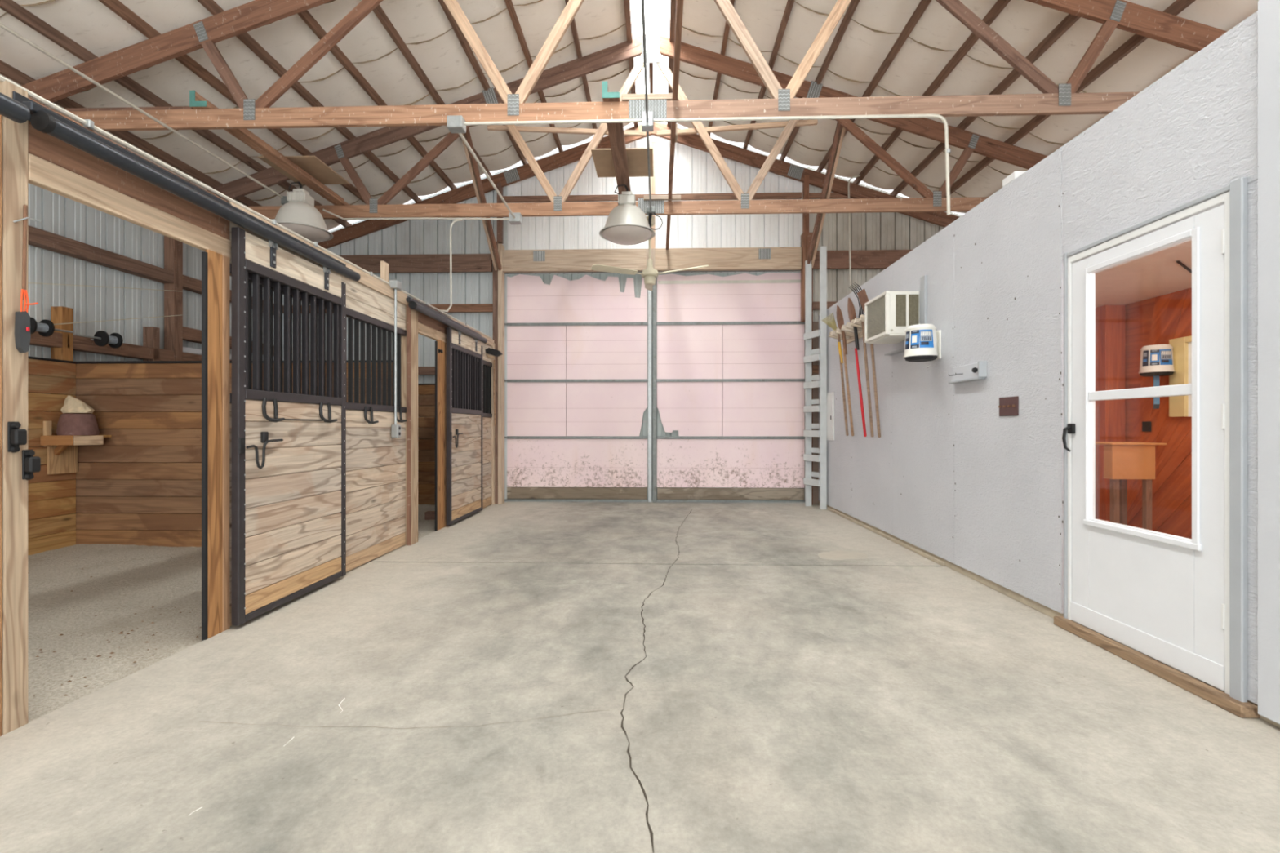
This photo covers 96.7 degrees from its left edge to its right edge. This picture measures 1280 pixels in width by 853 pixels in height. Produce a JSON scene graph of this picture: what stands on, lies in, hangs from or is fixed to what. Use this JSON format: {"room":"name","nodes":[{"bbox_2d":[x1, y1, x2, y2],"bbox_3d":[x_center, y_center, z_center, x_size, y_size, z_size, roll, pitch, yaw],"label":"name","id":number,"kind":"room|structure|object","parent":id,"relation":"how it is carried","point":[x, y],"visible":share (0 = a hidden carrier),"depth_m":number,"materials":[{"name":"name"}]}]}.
{"room":"farm building","nodes":[
{"label":"farm building","id":0,"kind":"room"},
{"bbox_2d":[27,182,231,462],"bbox_3d":[-5.479,-0.765,3.404,0.170,3.750,11.214,0,0,2],"label":"wall","id":1,"kind":"structure","parent":0,"point":[75,242],"depth_m":5.81,"materials":[{"name":"grey metal"}]},
{"bbox_2d":[30,316,73,337],"bbox_3d":[-5.155,-0.856,4.956,0.247,0.150,0.357,0,0,35],"label":"spool","id":2,"kind":"object","parent":1,"relation":"attached to","point":[46,328],"visible":0.66,"depth_m":4.93,"materials":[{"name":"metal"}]},
{"bbox_2d":[27,355,75,555],"bbox_3d":[-5.360,0.270,3.503,0.050,1.756,3.660,0,0,2],"label":"liner","id":3,"kind":"object","parent":1,"relation":"attached to","point":[51,498],"visible":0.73,"depth_m":5.08,"materials":[{"name":"brown wood"}]},
{"bbox_2d":[40,421,111,475],"bbox_3d":[-5.108,0.190,5.167,0.358,0.480,0.314,0,0,2],"label":"corner shelf","id":4,"kind":"object","parent":3,"relation":"attached to","point":[61,450],"visible":0.99,"depth_m":5.11,"materials":[{"name":"beige wood"}]},
{"bbox_2d":[56,413,99,435],"bbox_3d":[-5.117,-0.019,5.178,0.314,0.197,0.252,0,0,2],"label":"block","id":5,"kind":"object","parent":4,"relation":"on","point":[68,424],"visible":0.99,"depth_m":5.09,"materials":[{"name":"stone"}]},
{"bbox_2d":[60,395,94,413],"bbox_3d":[-5.113,-0.201,5.180,0.247,0.163,0.175,0,0,2],"label":"stone","id":6,"kind":"object","parent":5,"relation":"on","point":[72,405],"visible":1,"depth_m":5.13,"materials":[{"name":"beige stone"}]},
{"bbox_2d":[74,330,123,348],"bbox_3d":[-5.150,-0.844,5.436,0.258,0.150,0.374,0,0,-24],"label":"spool","id":7,"kind":"object","parent":1,"relation":"attached to","point":[101,338],"visible":1,"depth_m":5.45,"materials":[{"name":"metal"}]},
{"bbox_2d":[27,282,182,291],"bbox_3d":[-5.156,-1.368,5.603,0.042,0.340,1.708,0,0,-2],"label":"twine","id":8,"kind":"object","parent":1,"relation":"attached to","point":[28,282],"visible":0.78,"depth_m":5.40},
{"bbox_2d":[53,315,181,324],"bbox_3d":[-5.159,-1.078,5.714,0.030,0.381,1.485,0,0,-2],"label":"twine","id":9,"kind":"object","parent":1,"relation":"attached to","point":[171,315],"visible":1,"depth_m":5.55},
{"bbox_2d":[78,377,201,462],"bbox_3d":[-5.256,0.270,6.766,0.050,1.756,2.770,0,0,2],"label":"liner","id":10,"kind":"object","parent":1,"relation":"attached to","point":[191,378],"visible":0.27,"depth_m":6.06,"materials":[{"name":"brown wood"}]},
{"bbox_2d":[182,346,231,359],"bbox_3d":[-5.353,-0.775,7.192,0.040,0.330,1.165,0,0,2],"label":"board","id":11,"kind":"structure","parent":1,"relation":"in","point":[185,349],"depth_m":6.82,"materials":[{"name":"white paint"}]},
{"bbox_2d":[21,0,1227,131],"bbox_3d":[0.060,-3.368,4.405,11.000,2.023,0.090,0,0,2],"label":"roof truss","id":12,"kind":"object","parent":1,"relation":"on","point":[1062,100],"visible":0.89,"depth_m":4.40,"materials":[{"name":"brown wood"}]},
{"bbox_2d":[0,22,282,197],"bbox_3d":[-3.705,-2.340,3.980,0.022,0.022,3.720,0,0,2],"label":"conduit","id":13,"kind":"object","parent":12,"relation":"attached to","point":[2,25],"visible":1,"depth_m":4.06,"materials":[{"name":"metal"}]},
{"bbox_2d":[446,111,951,215],"bbox_3d":[0.430,-1.982,4.319,3.803,0.785,0.100,0,0,2],"label":"conduit","id":14,"kind":"object","parent":12,"relation":"attached to","point":[455,123],"visible":0.98,"depth_m":4.31,"materials":[{"name":"metal"}]},
{"bbox_2d":[640,0,651,210],"bbox_3d":[0.036,-2.300,3.726,0.023,0.018,5.050,0,0,2],"label":"conduit","id":15,"kind":"object","parent":14,"relation":"attached to","point":[642,2],"visible":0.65,"depth_m":3.81,"materials":[{"name":"metal"}]},
{"bbox_2d":[645,206,662,239],"bbox_3d":[0.154,-2.175,6.098,0.179,0.330,0.100,0,0,2],"label":"junction box","id":16,"kind":"object","parent":15,"relation":"attached to","point":[650,213],"visible":0.91,"depth_m":6.07,"materials":[{"name":"metal"}]},
{"bbox_2d":[206,32,1047,218],"bbox_3d":[0.122,-3.368,6.344,11.000,2.023,0.129,0,0,2],"label":"roof truss","id":17,"kind":"object","parent":1,"relation":"on","point":[657,46],"visible":0.81,"depth_m":6.33,"materials":[{"name":"brown wood"}]},
{"bbox_2d":[189,90,349,204],"bbox_3d":[-3.426,-2.569,5.512,0.134,0.126,2.121,0,0,2],"label":"lumber","id":18,"kind":"object","parent":17,"relation":"on","point":[197,101],"visible":0.77,"depth_m":5.33,"materials":[{"name":"brown wood"}]},
{"bbox_2d":[274,181,333,243],"bbox_3d":[-3.438,-2.190,5.773,0.574,0.590,0.574,0,0,2],"label":"lamp","id":19,"kind":"object","parent":18,"relation":"hanging from","point":[300,215],"visible":0.87,"depth_m":5.64,"materials":[{"name":"metal"}]},
{"bbox_2d":[280,195,288,204],"bbox_3d":[-3.616,-2.250,5.838,0.090,0.200,0.090,0,0,2],"label":"junction box","id":20,"kind":"object","parent":19,"relation":"attached to","point":[283,200],"visible":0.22,"depth_m":5.79,"materials":[{"name":"metal"}]},
{"bbox_2d":[257,155,349,184],"bbox_3d":[-3.449,-2.641,5.878,0.570,0.012,0.630,0,0,2],"label":"plywood sheet","id":21,"kind":"object","parent":18,"relation":"on","point":[313,166],"visible":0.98,"depth_m":5.83,"materials":[{"name":"brown wood"}]},
{"bbox_2d":[322,208,508,220],"bbox_3d":[-2.442,-2.315,6.312,1.978,0.052,0.222,0,0,-6],"label":"conduit","id":22,"kind":"object","parent":17,"relation":"attached to","point":[323,210],"visible":1,"depth_m":6.32,"materials":[{"name":"metal"}]},
{"bbox_2d":[457,133,522,224],"bbox_3d":[-1.409,-2.305,5.388,0.130,0.100,1.940,0,0,2],"label":"conduit","id":23,"kind":"object","parent":17,"relation":"attached to","point":[514,218],"visible":0.99,"depth_m":5.63,"materials":[{"name":"metal"}]},
{"bbox_2d":[602,80,631,194],"bbox_3d":[-0.189,-2.569,5.381,0.134,0.126,2.096,0,0,2],"label":"lumber","id":24,"kind":"object","parent":17,"relation":"on","point":[615,130],"visible":0.7,"depth_m":5.10,"materials":[{"name":"brown wood"}]},
{"bbox_2d":[591,147,653,177],"bbox_3d":[-0.163,-2.641,5.708,0.590,0.012,0.600,0,0,2],"label":"plywood sheet","id":25,"kind":"object","parent":24,"relation":"on","point":[637,157],"visible":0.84,"depth_m":5.67,"materials":[{"name":"beige wood"}]},
{"bbox_2d":[591,216,708,290],"bbox_3d":[0.117,-1.982,6.592,1.264,0.775,1.057,0,0,2],"label":"ceiling fan","id":26,"kind":"object","parent":17,"relation":"hanging from","point":[649,274],"visible":0.93,"depth_m":6.33,"materials":[{"name":"paint"}]},
{"bbox_2d":[666,0,683,249],"bbox_3d":[0.311,-2.580,5.368,0.060,0.140,5.550,0,0,2],"label":"lumber","id":27,"kind":"object","parent":17,"relation":"on","point":[679,3],"visible":1,"depth_m":4.21,"materials":[{"name":"brown wood"}]},
{"bbox_2d":[292,121,961,505],"bbox_3d":[0.225,-1.685,8.172,10.998,5.590,0.250,0,0,2],"label":"wall","id":28,"kind":"structure","parent":0,"point":[416,252],"depth_m":8.23,"materials":[{"name":"grey metal"}]},
{"bbox_2d":[462,128,501,270],"bbox_3d":[-2.024,-2.880,7.283,0.092,1.316,1.714,0,0,0],"label":"diagonal brace","id":29,"kind":"object","parent":28,"relation":"attached to","point":[473,165],"visible":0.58,"depth_m":7.18,"materials":[{"name":"brown wood"}]},
{"bbox_2d":[318,122,959,248],"bbox_3d":[0.179,-3.358,8.124,11.000,2.023,0.059,0,0,2],"label":"rafters","id":30,"kind":"object","parent":28,"relation":"attached to","point":[790,171],"visible":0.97,"depth_m":8.11,"materials":[{"name":"brown wood"}]},
{"bbox_2d":[504,269,804,502],"bbox_3d":[0.398,-0.595,8.291,5.060,3.390,0.160,0,0,2],"label":"door","id":31,"kind":"structure","parent":28,"relation":"in","point":[689,388],"depth_m":8.29,"materials":[{"name":"metal"}]},
{"bbox_2d":[813,321,819,504],"bbox_3d":[2.530,-0.190,8.093,0.180,2.600,0.040,0,0,2],"label":"trim","id":32,"kind":"structure","parent":28,"relation":"attached to","point":[815,324],"depth_m":8.07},
{"bbox_2d":[806,122,845,267],"bbox_3d":[2.324,-2.880,7.144,0.092,1.316,1.714,0,0,4],"label":"diagonal brace","id":33,"kind":"object","parent":28,"relation":"attached to","point":[840,131],"visible":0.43,"depth_m":6.98,"materials":[{"name":"brown wood"}]},
{"bbox_2d":[0,0,1258,230],"bbox_3d":[0.017,-3.524,3.026,11.600,1.984,10.450,0,0,2],"label":"ceiling","id":34,"kind":"structure","parent":0,"point":[402,52],"depth_m":5.61,"materials":[{"name":"brown wood"}]},
{"bbox_2d":[599,184,654,244],"bbox_3d":[-0.132,-2.210,5.887,0.574,0.590,0.574,0,0,2],"label":"lamp","id":35,"kind":"object","parent":34,"relation":"hanging from","point":[627,224],"visible":1,"depth_m":5.74,"materials":[{"name":"metal"}]},
{"bbox_2d":[848,174,860,293],"bbox_3d":[3.002,-2.446,7.858,0.261,2.112,0.024,0,0,2],"label":"conduit","id":36,"kind":"object","parent":34,"relation":"attached to","point":[858,175],"visible":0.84,"depth_m":7.85,"materials":[{"name":"metal"}]},
{"bbox_2d":[0,501,1279,852],"bbox_3d":[-0.195,1.259,3.308,11.800,0.302,12.600,0,0,2],"label":"floor","id":37,"kind":"structure","parent":0,"point":[513,677],"depth_m":2.17,"materials":[{"name":"concrete"}]},
{"bbox_2d":[0,115,1,736],"bbox_3d":[-2.357,-0.030,1.952,0.130,2.320,0.191,0,0,2],"label":"post","id":38,"kind":"object","parent":37,"relation":"on","point":[0,115],"visible":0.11,"depth_m":2.04,"materials":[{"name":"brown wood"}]},
{"bbox_2d":[0,92,30,123],"bbox_3d":[-2.230,-1.115,1.299,0.070,0.070,1.455,0,0,2],"label":"door track","id":39,"kind":"object","parent":38,"relation":"attached to","point":[11,108],"visible":1,"depth_m":1.98,"materials":[{"name":"metal"}]},
{"bbox_2d":[0,80,27,735],"bbox_3d":[-2.353,-0.065,2.091,0.130,2.390,0.082,0,0,2],"label":"post","id":40,"kind":"object","parent":37,"relation":"on","point":[14,135],"visible":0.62,"depth_m":2.08,"materials":[{"name":"brown wood"}]},
{"bbox_2d":[7,422,26,453],"bbox_3d":[-2.271,0.039,2.077,0.034,0.114,0.040,0,0,2],"label":"latch","id":41,"kind":"object","parent":40,"relation":"attached to","point":[16,437],"depth_m":2.06,"materials":[{"name":"black metal"}]},
{"bbox_2d":[13,204,42,300],"bbox_3d":[-2.270,-0.643,2.112,0.019,0.352,0.080,0,0,18],"label":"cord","id":42,"kind":"object","parent":40,"relation":"attached to","point":[25,217],"visible":1,"depth_m":2.10,"materials":[{"name":"metal"}]},
{"bbox_2d":[14,288,38,352],"bbox_3d":[-2.269,-0.388,2.105,0.032,0.234,0.053,0,0,2],"label":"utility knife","id":43,"kind":"object","parent":42,"relation":"hanging from","point":[22,322],"visible":1,"depth_m":2.09,"materials":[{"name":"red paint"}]},
{"bbox_2d":[22,449,40,479],"bbox_3d":[-2.269,0.143,2.123,0.034,0.114,0.040,0,0,2],"label":"latch","id":44,"kind":"object","parent":40,"relation":"attached to","point":[31,464],"depth_m":2.11,"materials":[{"name":"black metal"}]},
{"bbox_2d":[27,97,230,258],"bbox_3d":[-2.293,-1.080,2.633,0.045,0.310,1.006,0,0,2],"label":"header","id":45,"kind":"object","parent":40,"relation":"attached to","point":[55,166],"visible":0.69,"depth_m":2.48,"materials":[{"name":"brown wood"}]},
{"bbox_2d":[12,90,360,281],"bbox_3d":[-2.195,-1.157,3.176,0.123,0.136,2.210,0,0,2],"label":"door track","id":46,"kind":"object","parent":45,"relation":"attached to","point":[42,118],"visible":0.97,"depth_m":2.58,"materials":[{"name":"metal"}]},
{"bbox_2d":[231,226,346,626],"bbox_3d":[-2.176,-0.012,3.637,0.078,2.204,1.071,0,0,2],"label":"door","id":47,"kind":"structure","parent":46,"relation":"hanging from","point":[289,502],"depth_m":3.49,"materials":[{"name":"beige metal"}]},
{"bbox_2d":[262,397,284,422],"bbox_3d":[-2.153,-0.096,3.349,0.072,0.143,0.125,0,0,2],"label":"hook","id":48,"kind":"object","parent":47,"relation":"attached to","point":[276,419],"visible":1,"depth_m":3.33,"materials":[{"name":"metal"}]},
{"bbox_2d":[319,401,337,422],"bbox_3d":[-2.135,-0.096,3.904,0.072,0.143,0.125,0,0,2],"label":"hook","id":49,"kind":"object","parent":47,"relation":"attached to","point":[321,405],"visible":0.93,"depth_m":3.90,"materials":[{"name":"metal"}]},
{"bbox_2d":[284,418,330,421],"bbox_3d":[-2.130,-0.042,3.651,0.010,0.010,0.606,0,0,2],"label":"rod","id":50,"kind":"object","parent":49,"relation":"attached to","point":[285,419],"visible":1,"depth_m":3.63,"materials":[{"name":"metal"}]},
{"bbox_2d":[201,248,229,640],"bbox_3d":[-2.267,0.095,3.043,0.021,2.070,0.174,0,0,2],"label":"post","id":51,"kind":"object","parent":37,"relation":"on","point":[215,266],"visible":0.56,"depth_m":3.02,"materials":[{"name":"brown wood"}]},
{"bbox_2d":[27,504,489,723],"bbox_3d":[-3.787,1.112,3.923,3.100,0.054,8.600,0,0,2],"label":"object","id":52,"kind":"structure","parent":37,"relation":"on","point":[126,580],"depth_m":3.38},
{"bbox_2d":[27,556,201,696],"bbox_3d":[-3.674,1.105,3.625,2.745,0.007,3.324,0,0,2],"label":"litter","id":53,"kind":"object","parent":52,"relation":"on","point":[122,632],"visible":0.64,"depth_m":2.94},
{"bbox_2d":[72,360,392,546],"bbox_3d":[-3.788,0.269,5.303,3.070,1.758,0.052,0,0,2],"label":"divider","id":54,"kind":"object","parent":52,"relation":"on","point":[141,486],"visible":0.32,"depth_m":5.31,"materials":[{"name":"brown wood"}]},
{"bbox_2d":[364,383,487,505],"bbox_3d":[-3.678,0.269,8.121,3.030,1.758,0.052,0,0,2],"label":"lining","id":55,"kind":"object","parent":52,"relation":"on","point":[426,392],"visible":0.02,"depth_m":8.08,"materials":[{"name":"brown wood"}]},
{"bbox_2d":[424,511,435,519],"bbox_3d":[-2.386,1.060,6.750,0.300,0.100,0.100,0,0,2],"label":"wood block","id":56,"kind":"object","parent":52,"relation":"on","point":[428,515],"visible":0.42,"depth_m":6.70,"materials":[{"name":"brown wood"}]},
{"bbox_2d":[229,202,407,626],"bbox_3d":[-2.240,-0.065,4.228,0.057,2.340,2.196,0,0,2],"label":"stall front","id":57,"kind":"object","parent":37,"relation":"on","point":[375,475],"visible":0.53,"depth_m":4.62,"materials":[{"name":"beige wood"}]},
{"bbox_2d":[0,75,492,338],"bbox_3d":[-2.219,-1.252,4.373,0.033,0.033,7.400,0,0,2],"label":"conduit","id":58,"kind":"object","parent":57,"relation":"attached to","point":[88,123],"visible":0.87,"depth_m":2.79,"materials":[{"name":"metal"}]},
{"bbox_2d":[364,406,378,423],"bbox_3d":[-2.175,-0.091,4.613,0.072,0.143,0.125,0,0,2],"label":"hook","id":59,"kind":"object","parent":57,"relation":"attached to","point":[366,420],"visible":1,"depth_m":4.59,"materials":[{"name":"metal"}]},
{"bbox_2d":[380,261,388,282],"bbox_3d":[-2.240,-1.315,4.991,0.030,0.250,0.100,0,0,2],"label":"stub","id":60,"kind":"object","parent":57,"relation":"on","point":[384,265],"visible":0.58,"depth_m":4.96,"materials":[{"name":"beige wood"}]},
{"bbox_2d":[389,280,401,437],"bbox_3d":[-2.163,-0.594,5.035,0.070,1.382,0.100,0,0,2],"label":"conduit","id":61,"kind":"object","parent":57,"relation":"attached to","point":[395,285],"visible":1,"depth_m":5.03,"materials":[{"name":"metal"}]},
{"bbox_2d":[396,407,406,422],"bbox_3d":[-2.159,-0.106,5.138,0.072,0.143,0.125,0,0,2],"label":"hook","id":62,"kind":"object","parent":57,"relation":"attached to","point":[401,420],"visible":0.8,"depth_m":5.17,"materials":[{"name":"metal"}]},
{"bbox_2d":[400,302,417,546],"bbox_3d":[-2.209,-0.015,5.396,0.145,2.290,0.169,0,0,2],"label":"post","id":63,"kind":"object","parent":37,"relation":"on","point":[409,344],"visible":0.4,"depth_m":5.33,"materials":[{"name":"brown wood"}]},
{"bbox_2d":[413,298,448,342],"bbox_3d":[-2.187,-1.080,5.950,0.045,0.310,0.940,0,0,2],"label":"header","id":64,"kind":"object","parent":63,"relation":"attached to","point":[428,326],"visible":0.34,"depth_m":5.92,"materials":[{"name":"brown wood"}]},
{"bbox_2d":[406,296,487,342],"bbox_3d":[-2.094,-1.157,6.346,0.123,0.136,2.223,0,0,2],"label":"door track","id":65,"kind":"object","parent":64,"relation":"attached to","point":[413,304],"visible":1,"depth_m":5.95,"materials":[{"name":"metal"}]},
{"bbox_2d":[446,327,482,525],"bbox_3d":[-2.074,-0.012,6.839,0.078,2.204,1.170,0,0,2],"label":"door","id":66,"kind":"structure","parent":65,"relation":"hanging from","point":[464,453],"depth_m":6.69,"materials":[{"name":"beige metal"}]},
{"bbox_2d":[440,218,462,311],"bbox_3d":[-2.113,-1.778,6.285,0.276,1.067,0.119,0,0,-39],"label":"conduit","id":67,"kind":"object","parent":64,"relation":"attached to","point":[457,220],"visible":0.98,"depth_m":6.33,"materials":[{"name":"paint"}]},
{"bbox_2d":[435,338,446,531],"bbox_3d":[-2.165,0.095,6.232,0.021,2.070,0.365,0,0,2],"label":"post","id":68,"kind":"object","parent":37,"relation":"on","point":[440,358],"visible":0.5,"depth_m":6.15,"materials":[{"name":"brown wood"}]},
{"bbox_2d":[448,316,493,508],"bbox_3d":[-2.139,-0.065,7.399,0.057,2.340,1.970,0,0,2],"label":"barrier","id":69,"kind":"object","parent":37,"relation":"on","point":[486,362],"visible":0.2,"depth_m":7.85,"materials":[{"name":"beige wood"}]},
{"bbox_2d":[485,347,502,358],"bbox_3d":[-2.009,-1.004,7.818,0.225,0.147,0.100,0,0,2],"label":"light","id":70,"kind":"object","parent":69,"relation":"attached to","point":[489,351],"visible":1,"depth_m":7.77,"materials":[{"name":"metal"}]},
{"bbox_2d":[487,342,494,505],"bbox_3d":[-2.133,-0.030,8.193,0.120,2.320,0.241,0,0,2],"label":"post","id":71,"kind":"object","parent":37,"relation":"on","point":[493,346],"visible":0.2,"depth_m":8.07,"materials":[{"name":"brown wood"}]},
{"bbox_2d":[493,360,495,426],"bbox_3d":[-2.054,-0.475,8.023,0.026,0.931,0.075,0,0,-26],"label":"stick","id":72,"kind":"object","parent":71,"relation":"hanging from","point":[494,360],"visible":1,"depth_m":8.02,"materials":[{"name":"brown wood"}]},
{"bbox_2d":[803,245,826,509],"bbox_3d":[2.393,-0.650,7.766,0.119,3.520,0.392,0,0,-16],"label":"ladder","id":73,"kind":"object","parent":37,"relation":"on","point":[811,355],"visible":1,"depth_m":7.67,"materials":[{"name":"metal"}]},
{"bbox_2d":[818,0,1279,728],"bbox_3d":[2.399,-0.244,2.795,0.122,2.708,10.540,0,0,2],"label":"wall","id":74,"kind":"structure","parent":0,"point":[972,491],"depth_m":3.42,"materials":[{"name":"white paint"}]},
{"bbox_2d":[826,391,834,440],"bbox_3d":[2.498,-0.135,7.525,0.026,0.630,0.398,0,0,2],"label":"electrical panel","id":75,"kind":"object","parent":74,"relation":"attached to","point":[830,396],"visible":0.78,"depth_m":7.43,"materials":[{"name":"white paint"}]},
{"bbox_2d":[822,312,848,435],"bbox_3d":[2.316,-0.592,6.671,0.253,1.404,0.427,0,0,2],"label":"broom","id":76,"kind":"object","parent":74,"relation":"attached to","point":[832,324],"visible":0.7,"depth_m":6.66,"materials":[{"name":"brown wood"}]},
{"bbox_2d":[828,314,864,344],"bbox_3d":[2.357,-1.062,6.236,0.226,0.143,1.385,0,0,2],"label":"tool rack","id":77,"kind":"object","parent":74,"relation":"attached to","point":[848,328],"visible":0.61,"depth_m":6.32,"materials":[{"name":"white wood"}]},
{"bbox_2d":[835,305,853,435],"bbox_3d":[2.310,-0.635,6.463,0.196,1.490,0.182,0,0,35],"label":"shovel","id":78,"kind":"object","parent":77,"relation":"hanging from","point":[840,320],"visible":0.92,"depth_m":6.47,"materials":[{"name":"brown wood"}]},
{"bbox_2d":[840,330,847,354],"bbox_3d":[2.323,-0.976,6.480,0.076,0.315,0.038,0,0,2],"label":"socket","id":79,"kind":"object","parent":78,"relation":"attached to","point":[845,351],"depth_m":6.47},
{"bbox_2d":[847,297,866,436],"bbox_3d":[2.299,-0.635,6.110,0.196,1.490,0.182,0,0,-31],"label":"shovel","id":80,"kind":"object","parent":77,"relation":"hanging from","point":[851,308],"visible":0.88,"depth_m":6.08,"materials":[{"name":"red paint"}]},
{"bbox_2d":[853,326,859,350],"bbox_3d":[2.311,-0.976,6.091,0.076,0.315,0.038,0,0,2],"label":"socket","id":81,"kind":"object","parent":80,"relation":"attached to","point":[855,332],"depth_m":6.08,"materials":[{"name":"metal"}]},
{"bbox_2d":[848,282,873,437],"bbox_3d":[2.303,-0.681,5.888,0.230,1.581,0.192,0,0,2],"label":"pitchfork","id":82,"kind":"object","parent":77,"relation":"hanging from","point":[860,310],"visible":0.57,"depth_m":5.88,"materials":[{"name":"brown wood"}]},
{"bbox_2d":[857,288,880,437],"bbox_3d":[2.311,-0.625,5.701,0.202,1.471,0.190,0,0,2],"label":"shovel","id":83,"kind":"object","parent":77,"relation":"hanging from","point":[862,295],"visible":0.7,"depth_m":5.69,"materials":[{"name":"brown wood"}]},
{"bbox_2d":[864,290,919,344],"bbox_3d":[2.292,-0.986,5.195,0.290,0.392,0.519,0,0,2],"label":"air conditioner","id":84,"kind":"object","parent":74,"relation":"attached to","point":[887,316],"visible":0.91,"depth_m":4.95,"materials":[{"name":"white plastic"}]},
{"bbox_2d":[866,295,884,338],"bbox_3d":[2.165,-0.993,5.201,0.012,0.318,0.459,0,0,2],"label":"grille","id":85,"kind":"object","parent":84,"relation":"attached to","point":[876,306],"depth_m":5.21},
{"bbox_2d":[895,294,906,326],"bbox_3d":[2.267,-1.010,4.942,0.087,0.275,0.004,0,0,2],"label":"vent","id":86,"kind":"object","parent":84,"relation":"attached to","point":[900,300],"depth_m":4.94,"materials":[{"name":"grey metal"}]},
{"bbox_2d":[908,294,918,325],"bbox_3d":[2.375,-1.010,4.939,0.083,0.275,0.004,0,0,2],"label":"vent","id":87,"kind":"object","parent":84,"relation":"attached to","point":[913,299],"depth_m":4.94,"materials":[{"name":"grey metal"}]},
{"bbox_2d":[903,324,941,362],"bbox_3d":[2.282,-0.675,4.623,0.273,0.286,0.290,0,0,2],"label":"bucket","id":88,"kind":"object","parent":74,"relation":"attached to","point":[922,341],"visible":1,"depth_m":4.52,"materials":[{"name":"plastic"}]},
{"bbox_2d":[920,275,926,324],"bbox_3d":[2.416,-1.060,4.848,0.020,0.440,0.086,0,0,2],"label":"wall strip","id":89,"kind":"object","parent":74,"relation":"attached to","point":[923,279],"visible":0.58,"depth_m":4.82,"materials":[{"name":"grey paint"}]},
{"bbox_2d":[948,360,986,383],"bbox_3d":[2.365,-0.390,4.142,0.077,0.124,0.431,0,0,2],"label":"control box","id":90,"kind":"object","parent":74,"relation":"attached to","point":[975,371],"visible":1,"depth_m":4.09,"materials":[{"name":"grey paint"}]},
{"bbox_2d":[998,395,1018,416],"bbox_3d":[2.377,-0.130,3.680,0.024,0.124,0.195,0,0,2],"label":"light switch","id":91,"kind":"object","parent":74,"relation":"attached to","point":[1008,406],"visible":1,"depth_m":3.66,"materials":[{"name":"brown plastic"}]},
{"bbox_2d":[1002,170,1026,186],"bbox_3d":[2.429,-1.603,3.687,0.080,0.050,0.133,0,0,2],"label":"box","id":92,"kind":"object","parent":74,"relation":"on","point":[1015,175],"visible":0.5,"depth_m":3.65,"materials":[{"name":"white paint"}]},
{"bbox_2d":[1053,177,1260,718],"bbox_3d":[2.369,0.074,2.674,0.154,2.073,1.033,0,0,2],"label":"door","id":93,"kind":"structure","parent":74,"relation":"in","point":[1172,607],"depth_m":2.42,"materials":[{"name":"white paint"}]},
{"bbox_2d":[1095,287,1191,538],"bbox_3d":[4.833,-0.240,3.147,0.260,2.700,5.800,0,0,2],"label":"wall","id":94,"kind":"structure","parent":0,"point":[1122,331],"depth_m":5.62,"materials":[{"name":"wood"}]},
{"bbox_2d":[1142,421,1151,431],"bbox_3d":[4.974,0.000,5.585,0.011,0.100,0.099,0,0,2],"label":"outlet plate","id":95,"kind":"object","parent":94,"relation":"attached to","point":[1146,425],"visible":1,"depth_m":5.58,"materials":[{"name":"brown plastic"}]},
{"bbox_2d":[1137,344,1175,377],"bbox_3d":[4.811,-0.614,5.300,0.256,0.286,0.256,0,0,2],"label":"paper towel dispenser","id":96,"kind":"object","parent":94,"relation":"attached to","point":[1155,359],"visible":0.99,"depth_m":5.21,"materials":[{"name":"plastic"}]},
{"bbox_2d":[1153,375,1159,408],"bbox_3d":[4.808,-0.326,5.296,0.040,0.320,0.130,0,0,40],"label":"towel","id":97,"kind":"object","parent":96,"relation":"hanging from","point":[1156,378],"visible":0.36,"depth_m":5.27,"materials":[{"name":"fabric"}]},
{"bbox_2d":[1168,335,1191,417],"bbox_3d":[4.926,-0.448,4.833,0.059,0.719,0.900,0,0,2],"label":"cabinet","id":98,"kind":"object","parent":94,"relation":"in","point":[1179,406],"depth_m":5.15,"materials":[{"name":"beige wood"}]},
{"bbox_2d":[1095,240,1191,307],"bbox_3d":[3.688,-1.263,3.184,2.429,0.054,5.800,0,0,2],"label":"ceiling","id":99,"kind":"structure","parent":0,"point":[1168,270],"depth_m":4.79,"materials":[{"name":"paint"}]},
{"bbox_3d":[3.688,1.120,3.184,2.429,0.080,5.800,0,0,2],"label":"floor","id":100,"kind":"structure","parent":0,"visible":0},
{"bbox_2d":[1095,441,1166,530],"bbox_3d":[4.372,0.613,5.168,0.470,0.935,0.390,0,0,2],"label":"desk","id":101,"kind":"object","parent":100,"relation":"on","point":[1123,461],"visible":0.59,"depth_m":5.01,"materials":[{"name":"wood"}]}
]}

